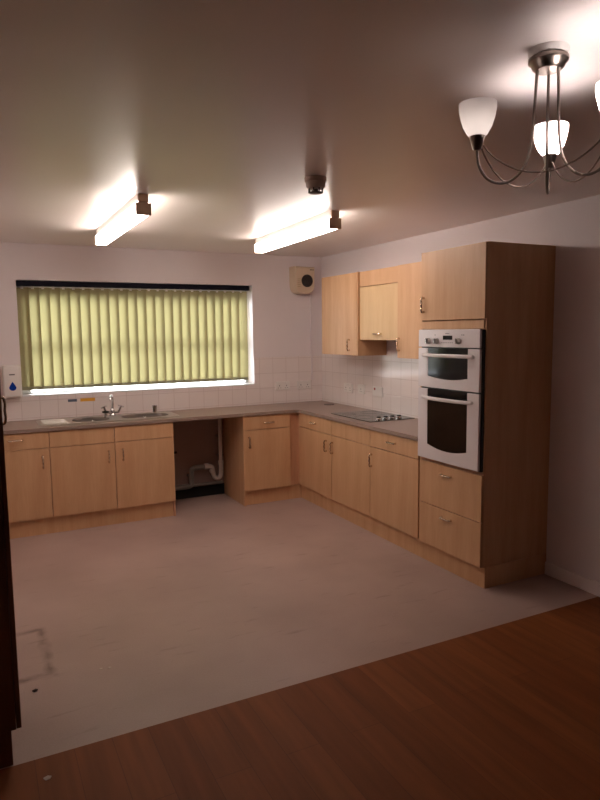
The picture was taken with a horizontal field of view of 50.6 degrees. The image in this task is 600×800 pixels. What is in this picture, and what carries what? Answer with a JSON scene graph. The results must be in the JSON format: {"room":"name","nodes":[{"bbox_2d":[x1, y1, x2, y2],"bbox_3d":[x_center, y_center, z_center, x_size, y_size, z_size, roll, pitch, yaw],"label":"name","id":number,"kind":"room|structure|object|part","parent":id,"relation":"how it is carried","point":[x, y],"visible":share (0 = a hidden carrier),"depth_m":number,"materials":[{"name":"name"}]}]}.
{"room":"kitchen","nodes":[
{"label":"kitchen","id":0,"kind":"room"},
{"bbox_2d":[0,242,321,467],"bbox_3d":[-1.584,-0.222,6.313,4.550,2.479,0.300,-4,7,-27],"label":"wall","id":1,"kind":"structure","parent":0,"point":[278,319],"depth_m":6.32,"materials":[{"name":"paint"}]},
{"bbox_2d":[2,365,21,397],"bbox_3d":[-2.538,-0.167,5.596,0.147,0.285,0.104,-4,7,-27],"label":"dispenser","id":2,"kind":"object","parent":1,"relation":"attached to","point":[11,374],"visible":0.99,"depth_m":5.55,"materials":[{"name":"white plastic"}]},
{"bbox_2d":[80,398,94,401],"bbox_3d":[-1.989,-0.004,5.950,0.132,0.030,0.001,-4,7,-27],"label":"sticker","id":3,"kind":"object","parent":1,"relation":"attached to","point":[81,399],"visible":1,"depth_m":5.95,"materials":[{"name":"orange paper"}]},
{"bbox_2d":[16,286,253,396],"bbox_3d":[-1.541,-0.620,6.241,2.248,1.038,0.214,-4,7,-27],"label":"window","id":4,"kind":"structure","parent":1,"relation":"in","point":[26,393],"depth_m":6.20,"materials":[{"name":"white plastic"}]},
{"bbox_2d":[16,280,248,391],"bbox_3d":[-1.539,-0.631,6.214,2.243,1.006,0.060,-4,7,-27],"label":"vertical blind","id":5,"kind":"object","parent":4,"relation":"attached to","point":[73,337],"visible":0.99,"depth_m":6.14,"materials":[{"name":"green fabric"}]},
{"bbox_3d":[-1.539,-0.145,6.245,2.106,0.034,0.004,-4,7,-27],"label":"chain","id":6,"kind":"part","parent":5,"relation":"part of","materials":[{"name":"white plastic"}]},
{"bbox_3d":[-1.522,-0.107,6.269,2.246,0.012,0.153,-4,7,-27],"label":"sill","id":7,"kind":"part","parent":4,"relation":"part of","materials":[{"name":"white plastic"}]},
{"bbox_2d":[0,356,321,421],"bbox_3d":[-1.513,-0.110,6.187,3.950,0.538,0.008,-4,7,-27],"label":"backsplash","id":8,"kind":"structure","parent":1,"relation":"attached to","point":[268,371],"depth_m":6.42,"materials":[{"name":"white tile"}]},
{"bbox_2d":[173,418,223,484],"bbox_3d":[-1.104,0.509,6.460,0.675,0.758,0.006,-4,7,-27],"label":"wall panel","id":9,"kind":"object","parent":1,"relation":"attached to","point":[195,441],"depth_m":6.47,"materials":[{"name":"paint"}]},
{"bbox_2d":[175,483,223,499],"bbox_3d":[-1.096,0.943,6.500,0.675,0.112,0.020,-4,7,-27],"label":"baseboard","id":10,"kind":"structure","parent":1,"relation":"attached to","point":[199,491],"depth_m":6.53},
{"bbox_2d":[175,418,223,490],"bbox_3d":[-1.073,0.515,6.422,0.612,0.758,0.101,-4,7,-27],"label":"pipe","id":11,"kind":"object","parent":1,"relation":"attached to","point":[205,466],"visible":0.98,"depth_m":6.49,"materials":[{"name":"white plastic"}]},
{"bbox_2d":[276,381,289,389],"bbox_3d":[-0.184,-0.155,6.846,0.165,0.092,0.016,-4,7,-27],"label":"socket","id":12,"kind":"object","parent":1,"relation":"attached to","point":[281,385],"visible":1,"depth_m":6.84,"materials":[{"name":"white plastic"}]},
{"bbox_2d":[289,266,314,293],"bbox_3d":[0.026,-1.275,6.771,0.238,0.283,0.152,-4,7,-27],"label":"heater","id":13,"kind":"object","parent":1,"relation":"attached to","point":[301,279],"visible":1,"depth_m":6.71,"materials":[{"name":"beige plastic"}]},
{"bbox_2d":[301,274,312,286],"bbox_3d":[0.076,-1.261,6.717,0.132,0.132,0.010,-4,7,-27],"label":"grille","id":14,"kind":"object","parent":13,"relation":"attached to","point":[306,279],"depth_m":6.72,"materials":[{"name":"black plastic"}]},
{"bbox_2d":[297,380,310,388],"bbox_3d":[0.045,-0.168,6.961,0.165,0.092,0.016,-4,7,-27],"label":"socket","id":15,"kind":"object","parent":1,"relation":"attached to","point":[304,384],"visible":1,"depth_m":6.96,"materials":[{"name":"white plastic"}]},
{"bbox_2d":[0,0,599,256],"bbox_3d":[0.955,-1.041,1.155,4.550,0.200,11.600,-4,7,-27],"label":"ceiling","id":16,"kind":"structure","parent":0,"point":[219,112],"depth_m":2.35,"materials":[{"name":"paint"}]},
{"bbox_2d":[95,194,151,245],"bbox_3d":[-1.224,-1.194,4.295,0.090,0.121,1.424,-4,7,-27],"label":"fluorescent light","id":17,"kind":"object","parent":16,"relation":"attached to","point":[138,208],"visible":1,"depth_m":4.02,"materials":[{"name":"white plastic"}]},
{"bbox_2d":[254,210,340,253],"bbox_3d":[-0.061,-1.271,4.880,0.090,0.121,1.424,-3,7,-25],"label":"fluorescent light","id":18,"kind":"object","parent":16,"relation":"attached to","point":[328,221],"visible":1,"depth_m":4.68,"materials":[{"name":"white plastic"}]},
{"bbox_2d":[305,175,326,194],"bbox_3d":[0.082,-1.125,3.333,0.116,0.082,0.116,-4,7,-27],"label":"smoke detector","id":19,"kind":"object","parent":16,"relation":"attached to","point":[315,183],"visible":1,"depth_m":3.30,"materials":[{"name":"plastic"}]},
{"bbox_2d":[459,41,599,194],"bbox_3d":[0.722,-0.818,1.812,0.463,0.380,0.443,-4,7,-27],"label":"chandelier","id":20,"kind":"object","parent":16,"relation":"hanging from","point":[477,114],"visible":1,"depth_m":1.82,"materials":[{"name":"silver metal"}]},
{"bbox_3d":[0.513,-0.808,1.833,0.107,0.092,0.107,-4,7,-27],"label":"lamp shade","id":21,"kind":"part","parent":20,"relation":"part of","materials":[{"name":"white glass"}]},
{"bbox_3d":[0.601,-0.795,1.843,0.184,0.330,0.008,-1,6,-6],"label":"arm","id":22,"kind":"part","parent":20,"relation":"part of","materials":[{"name":"silver metal"}]},
{"bbox_3d":[0.660,-0.703,1.950,0.328,0.096,0.005,-5,8,-35],"label":"swag rod","id":23,"kind":"part","parent":20,"relation":"part of","materials":[{"name":"silver metal"}]},
{"bbox_3d":[0.678,-0.684,1.772,0.328,0.096,0.005,2,7,24],"label":"swag rod","id":24,"kind":"part","parent":20,"relation":"part of","materials":[{"name":"silver metal"}]},
{"bbox_3d":[0.769,-0.810,1.964,0.008,0.330,0.184,2,7,24],"label":"arm","id":25,"kind":"part","parent":20,"relation":"part of","materials":[{"name":"silver metal"}]},
{"bbox_3d":[0.718,-1.001,1.833,0.112,0.020,0.112,-4,7,-27],"label":"ceiling plate","id":26,"kind":"part","parent":20,"relation":"part of","materials":[{"name":"white plastic"}]},
{"bbox_3d":[0.805,-0.834,2.042,0.107,0.092,0.107,-4,7,-27],"label":"lamp shade","id":27,"kind":"part","parent":20,"relation":"part of","materials":[{"name":"white glass"}]},
{"bbox_3d":[0.825,-0.697,1.876,0.005,0.096,0.328,-1,6,-6],"label":"swag rod","id":28,"kind":"part","parent":20,"relation":"part of","materials":[{"name":"silver metal"}]},
{"bbox_3d":[0.790,-0.788,1.758,0.008,0.330,0.184,-5,8,-35],"label":"arm","id":29,"kind":"part","parent":20,"relation":"part of","materials":[{"name":"silver metal"}]},
{"bbox_3d":[0.841,-0.795,1.685,0.107,0.092,0.107,-4,7,-27],"label":"lamp shade","id":30,"kind":"part","parent":20,"relation":"part of","materials":[{"name":"white glass"}]},
{"bbox_2d":[0,493,599,799],"bbox_3d":[0.985,1.622,1.443,4.550,0.200,11.600,-4,7,-27],"label":"floor","id":31,"kind":"structure","parent":0,"point":[219,601],"depth_m":3.18,"materials":[{"name":"plastic"}]},
{"bbox_2d":[0,387,21,768],"bbox_3d":[-1.498,0.615,2.554,0.624,1.620,0.600,-4,7,-27],"label":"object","id":32,"kind":"object","parent":31,"relation":"on","point":[10,708],"visible":1,"depth_m":2.44,"materials":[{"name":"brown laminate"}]},
{"bbox_3d":[-1.113,0.040,2.388,0.018,0.110,0.010,-4,7,-27],"label":"handle","id":33,"kind":"part","parent":32,"relation":"part of","materials":[{"name":"black metal"}]},
{"bbox_3d":[-1.384,0.572,2.280,0.587,1.477,0.018,-4,7,-27],"label":"panel","id":34,"kind":"part","parent":32,"relation":"part of","materials":[{"name":"brown laminate"}]},
{"bbox_2d":[4,431,52,522],"bbox_3d":[-2.449,0.616,5.433,0.542,0.735,0.612,-4,7,-27],"label":"base cabinet","id":35,"kind":"object","parent":31,"relation":"on","point":[27,455],"visible":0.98,"depth_m":5.24,"materials":[{"name":"brown wood"}]},
{"bbox_3d":[-2.334,0.345,5.169,0.538,0.131,0.018,-4,7,-27],"label":"drawer","id":36,"kind":"part","parent":35,"relation":"part of","materials":[{"name":"brown wood"}]},
{"bbox_2d":[9,501,173,538],"bbox_3d":[-2.093,1.058,5.398,2.066,0.141,0.016,-4,7,-27],"label":"plinth","id":37,"kind":"object","parent":31,"relation":"on","point":[20,529],"visible":1,"depth_m":5.52,"materials":[{"name":"brown wood"}]},
{"bbox_2d":[48,422,175,516],"bbox_3d":[-1.735,0.640,5.799,1.056,0.878,0.612,-4,7,-27],"label":"base cabinet","id":38,"kind":"object","parent":31,"relation":"on","point":[113,467],"visible":0.98,"depth_m":5.54,"materials":[{"name":"brown wood"}]},
{"bbox_3d":[-1.851,0.678,5.449,0.526,0.591,0.018,-4,7,-27],"label":"door","id":39,"kind":"part","parent":38,"relation":"part of","materials":[{"name":"brown wood"}]},
{"bbox_3d":[-1.380,0.647,5.685,0.520,0.591,0.018,-4,7,-27],"label":"door","id":40,"kind":"part","parent":38,"relation":"part of","materials":[{"name":"brown wood"}]},
{"bbox_2d":[222,413,300,505],"bbox_3d":[-0.380,0.551,6.481,0.630,0.878,0.613,-4,7,-27],"label":"base cabinet","id":41,"kind":"object","parent":31,"relation":"on","point":[256,449],"depth_m":6.24,"materials":[{"name":"brown wood"}]},
{"bbox_3d":[-0.661,0.567,6.361,0.018,0.878,0.574,-4,7,-27],"label":"panel","id":42,"kind":"part","parent":41,"relation":"part of","materials":[{"name":"brown wood"}]},
{"bbox_3d":[-0.324,0.213,6.179,0.494,0.131,0.018,-4,7,-27],"label":"drawer","id":43,"kind":"part","parent":41,"relation":"part of","materials":[{"name":"brown wood"}]},
{"bbox_3d":[-0.319,0.577,6.218,0.494,0.591,0.018,-4,7,-27],"label":"door","id":44,"kind":"part","parent":41,"relation":"part of","materials":[{"name":"brown wood"}]},
{"bbox_3d":[-0.262,0.938,6.318,0.610,0.141,0.016,-4,7,-27],"label":"plinth","id":45,"kind":"part","parent":41,"relation":"part of","materials":[{"name":"brown wood"}]},
{"bbox_2d":[289,413,299,484],"bbox_3d":[-0.056,0.488,6.370,0.116,0.735,0.034,-4,7,-27],"label":"post","id":46,"kind":"object","parent":31,"relation":"on","point":[294,417],"visible":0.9,"depth_m":6.37,"materials":[{"name":"brown wood"}]},
{"bbox_2d":[299,413,331,498],"bbox_3d":[0.379,0.501,6.203,0.612,0.735,0.655,-4,7,-27],"label":"base cabinet","id":47,"kind":"object","parent":31,"relation":"on","point":[315,458],"visible":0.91,"depth_m":6.06,"materials":[{"name":"brown wood"}]},
{"bbox_3d":[0.142,0.221,6.053,0.018,0.131,0.651,-4,7,-27],"label":"drawer","id":48,"kind":"part","parent":47,"relation":"part of","materials":[{"name":"brown wood"}]},
{"bbox_2d":[329,421,369,515],"bbox_3d":[0.672,0.562,5.628,0.612,0.730,0.640,-4,7,-27],"label":"base cabinet","id":49,"kind":"object","parent":31,"relation":"on","point":[349,448],"visible":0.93,"depth_m":5.49,"materials":[{"name":"brown wood"}]},
{"bbox_2d":[368,430,419,538],"bbox_3d":[0.963,0.618,5.058,0.612,0.735,0.642,-4,7,-27],"label":"base cabinet","id":50,"kind":"object","parent":31,"relation":"on","point":[393,461],"visible":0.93,"depth_m":4.91,"materials":[{"name":"brown wood"}]},
{"bbox_2d":[3,400,417,440],"bbox_3d":[-0.945,0.249,5.096,3.939,0.030,2.505,-4,7,-27],"label":"countertop","id":51,"kind":"structure","parent":50,"relation":"on","point":[406,428],"depth_m":5.74,"materials":[{"name":"grey laminate"}]},
{"bbox_2d":[36,411,178,425],"bbox_3d":[-1.734,0.251,5.792,1.220,0.182,0.425,-4,7,-27],"label":"sink","id":52,"kind":"object","parent":51,"relation":"in","point":[149,415],"visible":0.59,"depth_m":5.79,"materials":[{"name":"silver metal"}]},
{"bbox_3d":[-1.875,0.264,5.707,0.320,0.178,0.270,-4,7,-27],"label":"bowl","id":53,"kind":"part","parent":52,"relation":"part of","materials":[{"name":"silver metal"}]},
{"bbox_3d":[-1.445,0.234,5.940,0.430,0.178,0.290,-4,7,-27],"label":"bowl","id":54,"kind":"part","parent":52,"relation":"part of","materials":[{"name":"silver metal"}]},
{"bbox_2d":[152,405,156,412],"bbox_3d":[-1.403,0.087,6.127,0.048,0.070,0.048,-4,7,-27],"label":"tumbler","id":55,"kind":"object","parent":52,"relation":"on","point":[154,407],"visible":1,"depth_m":6.11,"materials":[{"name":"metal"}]},
{"bbox_2d":[101,395,123,415],"bbox_3d":[-1.758,0.048,5.911,0.151,0.202,0.194,2,7,22],"label":"mixer tap","id":56,"kind":"object","parent":51,"relation":"on","point":[112,412],"visible":0.98,"depth_m":5.92,"materials":[{"name":"silver metal"}]},
{"bbox_3d":[-1.739,0.023,5.868,0.029,0.145,0.149,-2,6,-12],"label":"spout","id":57,"kind":"part","parent":56,"relation":"part of","materials":[{"name":"silver metal"}]},
{"bbox_2d":[331,410,414,421],"bbox_3d":[0.646,0.129,5.732,0.465,0.034,0.660,-4,7,-27],"label":"cooktop","id":58,"kind":"object","parent":51,"relation":"in","point":[368,415],"visible":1,"depth_m":5.67,"materials":[{"name":"silver glass"}]},
{"bbox_3d":[0.571,0.493,5.177,0.035,0.117,0.017,-4,7,-27],"label":"handle","id":59,"kind":"part","parent":50,"relation":"part of","materials":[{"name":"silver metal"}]},
{"bbox_3d":[0.725,0.338,4.908,0.018,0.131,0.638,-4,7,-27],"label":"drawer","id":60,"kind":"part","parent":50,"relation":"part of","materials":[{"name":"brown wood"}]},
{"bbox_2d":[301,485,545,588],"bbox_3d":[0.851,1.023,5.418,0.556,0.141,2.636,-4,7,-27],"label":"plinth","id":61,"kind":"object","parent":31,"relation":"on","point":[503,573],"visible":0.85,"depth_m":4.52,"materials":[{"name":"brown wood"}]},
{"bbox_2d":[419,241,555,567],"bbox_3d":[1.251,0.013,4.405,0.630,2.072,0.661,-4,7,-27],"label":"housing","id":62,"kind":"object","parent":31,"relation":"on","point":[496,515],"visible":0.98,"depth_m":4.14,"materials":[{"name":"brown wood"}]},
{"bbox_3d":[0.854,-0.664,4.443,0.035,0.117,0.017,-4,7,-27],"label":"handle","id":63,"kind":"part","parent":62,"relation":"part of","materials":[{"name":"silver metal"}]},
{"bbox_3d":[0.992,0.819,4.362,0.035,0.016,0.117,-4,7,-27],"label":"handle","id":64,"kind":"part","parent":62,"relation":"part of","materials":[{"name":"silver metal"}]},
{"bbox_3d":[1.126,-0.018,4.700,0.568,2.072,0.018,-4,7,-27],"label":"panel","id":65,"kind":"part","parent":62,"relation":"part of","materials":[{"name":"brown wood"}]},
{"bbox_3d":[1.024,0.910,4.370,0.018,0.295,0.636,-4,7,-27],"label":"drawer","id":66,"kind":"part","parent":62,"relation":"part of","materials":[{"name":"brown wood"}]},
{"bbox_3d":[1.020,0.607,4.337,0.018,0.305,0.636,-4,7,-27],"label":"drawer","id":67,"kind":"part","parent":62,"relation":"part of","materials":[{"name":"brown wood"}]},
{"bbox_2d":[418,329,485,471],"bbox_3d":[1.223,-0.033,4.377,0.641,0.907,0.624,-4,7,-27],"label":"double oven","id":68,"kind":"object","parent":62,"relation":"in","point":[451,374],"visible":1,"depth_m":4.20,"materials":[{"name":"white metal"}]},
{"bbox_3d":[0.961,-0.001,4.247,0.053,0.025,0.511,-4,7,-27],"label":"door handle","id":69,"kind":"part","parent":68,"relation":"part of","materials":[{"name":"white metal"}]},
{"bbox_3d":[0.991,0.173,4.286,0.009,0.474,0.407,-4,7,-27],"label":"door glass","id":70,"kind":"part","parent":68,"relation":"part of","materials":[{"name":"black glass"}]},
{"bbox_3d":[0.958,-0.294,4.215,0.053,0.025,0.511,-4,7,-27],"label":"door handle","id":71,"kind":"part","parent":68,"relation":"part of","materials":[{"name":"white metal"}]},
{"bbox_3d":[0.987,-0.218,4.244,0.009,0.251,0.407,-4,7,-27],"label":"door glass","id":72,"kind":"part","parent":68,"relation":"part of","materials":[{"name":"black glass"}]},
{"bbox_3d":[0.994,0.183,4.285,0.018,0.494,0.618,-4,7,-27],"label":"oven door","id":73,"kind":"part","parent":68,"relation":"part of","materials":[{"name":"white metal"}]},
{"bbox_3d":[0.989,-0.208,4.243,0.018,0.271,0.618,-4,7,-27],"label":"oven door","id":74,"kind":"part","parent":68,"relation":"part of","materials":[{"name":"white metal"}]},
{"bbox_3d":[0.987,-0.410,4.221,0.018,0.119,0.618,-4,7,-27],"label":"control panel","id":75,"kind":"part","parent":68,"relation":"part of","materials":[{"name":"white metal"}]},
{"bbox_3d":[1.012,-0.501,4.231,0.018,0.054,0.623,-4,7,-27],"label":"rail","id":76,"kind":"part","parent":62,"relation":"part of","materials":[{"name":"brown wood"}]},
{"bbox_3d":[1.004,-0.765,4.189,0.018,0.468,0.636,-4,7,-27],"label":"door","id":77,"kind":"part","parent":62,"relation":"part of","materials":[{"name":"brown wood"}]},
{"bbox_3d":[1.420,0.040,4.132,0.576,2.072,0.018,-4,7,-27],"label":"panel","id":78,"kind":"part","parent":62,"relation":"part of","materials":[{"name":"brown wood"}]},
{"bbox_2d":[321,195,599,581],"bbox_3d":[2.865,0.166,2.252,0.300,2.479,11.000,-4,7,-27],"label":"wall","id":79,"kind":"structure","parent":0,"point":[573,514],"depth_m":4.13,"materials":[{"name":"paint"}]},
{"bbox_2d":[344,383,352,392],"bbox_3d":[0.498,-0.127,6.554,0.016,0.092,0.165,-4,7,-27],"label":"socket","id":80,"kind":"object","parent":79,"relation":"attached to","point":[348,387],"visible":1,"depth_m":6.54,"materials":[{"name":"white plastic"}]},
{"bbox_2d":[322,272,386,355],"bbox_3d":[0.494,-0.814,6.093,0.353,0.754,0.669,-4,7,-27],"label":"upper cabinet","id":81,"kind":"object","parent":79,"relation":"attached to","point":[340,293],"visible":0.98,"depth_m":5.94,"materials":[{"name":"brown wood"}]},
{"bbox_3d":[0.372,-0.807,6.042,0.018,0.749,0.646,-4,7,-27],"label":"door","id":82,"kind":"part","parent":81,"relation":"part of","materials":[{"name":"brown wood"}]},
{"bbox_3d":[0.658,-0.786,5.813,0.316,0.754,0.018,-4,7,-27],"label":"panel","id":83,"kind":"part","parent":81,"relation":"part of","materials":[{"name":"brown wood"}]},
{"bbox_2d":[358,384,364,393],"bbox_3d":[0.611,-0.109,6.332,0.016,0.092,0.125,-4,7,-27],"label":"socket","id":84,"kind":"object","parent":79,"relation":"attached to","point":[361,388],"visible":1,"depth_m":6.32,"materials":[{"name":"white plastic"}]},
{"bbox_2d":[322,353,419,417],"bbox_3d":[0.813,-0.141,5.952,0.008,0.600,2.507,-4,7,-27],"label":"backsplash","id":85,"kind":"structure","parent":79,"relation":"attached to","point":[398,377],"depth_m":6.13,"materials":[{"name":"white tile"}]},
{"bbox_2d":[373,386,382,396],"bbox_3d":[0.742,-0.081,6.075,0.016,0.092,0.165,-4,7,-27],"label":"switch","id":86,"kind":"object","parent":79,"relation":"attached to","point":[377,391],"visible":1,"depth_m":6.06,"materials":[{"name":"white plastic"}]},
{"bbox_2d":[360,266,397,339],"bbox_3d":[0.793,-0.829,5.522,0.331,0.608,0.610,-4,7,-27],"label":"upper cabinet","id":87,"kind":"object","parent":79,"relation":"attached to","point":[378,287],"visible":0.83,"depth_m":5.45,"materials":[{"name":"brown wood"}]},
{"bbox_2d":[396,261,421,358],"bbox_3d":[1.066,-0.699,4.971,0.353,0.754,0.638,-4,7,-27],"label":"upper cabinet","id":88,"kind":"object","parent":79,"relation":"attached to","point":[409,275],"visible":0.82,"depth_m":5.05,"materials":[{"name":"brown wood"}]},
{"bbox_3d":[0.797,-0.453,5.183,0.035,0.117,0.017,-4,7,-27],"label":"handle","id":89,"kind":"part","parent":88,"relation":"part of","materials":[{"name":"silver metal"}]},
{"bbox_2d":[545,562,599,596],"bbox_3d":[3.456,1.508,0.898,0.018,0.088,7.820,-4,7,-27],"label":"baseboard","id":90,"kind":"structure","parent":79,"relation":"attached to","point":[586,584],"depth_m":4.15,"materials":[{"name":"white paint"}]}
]}

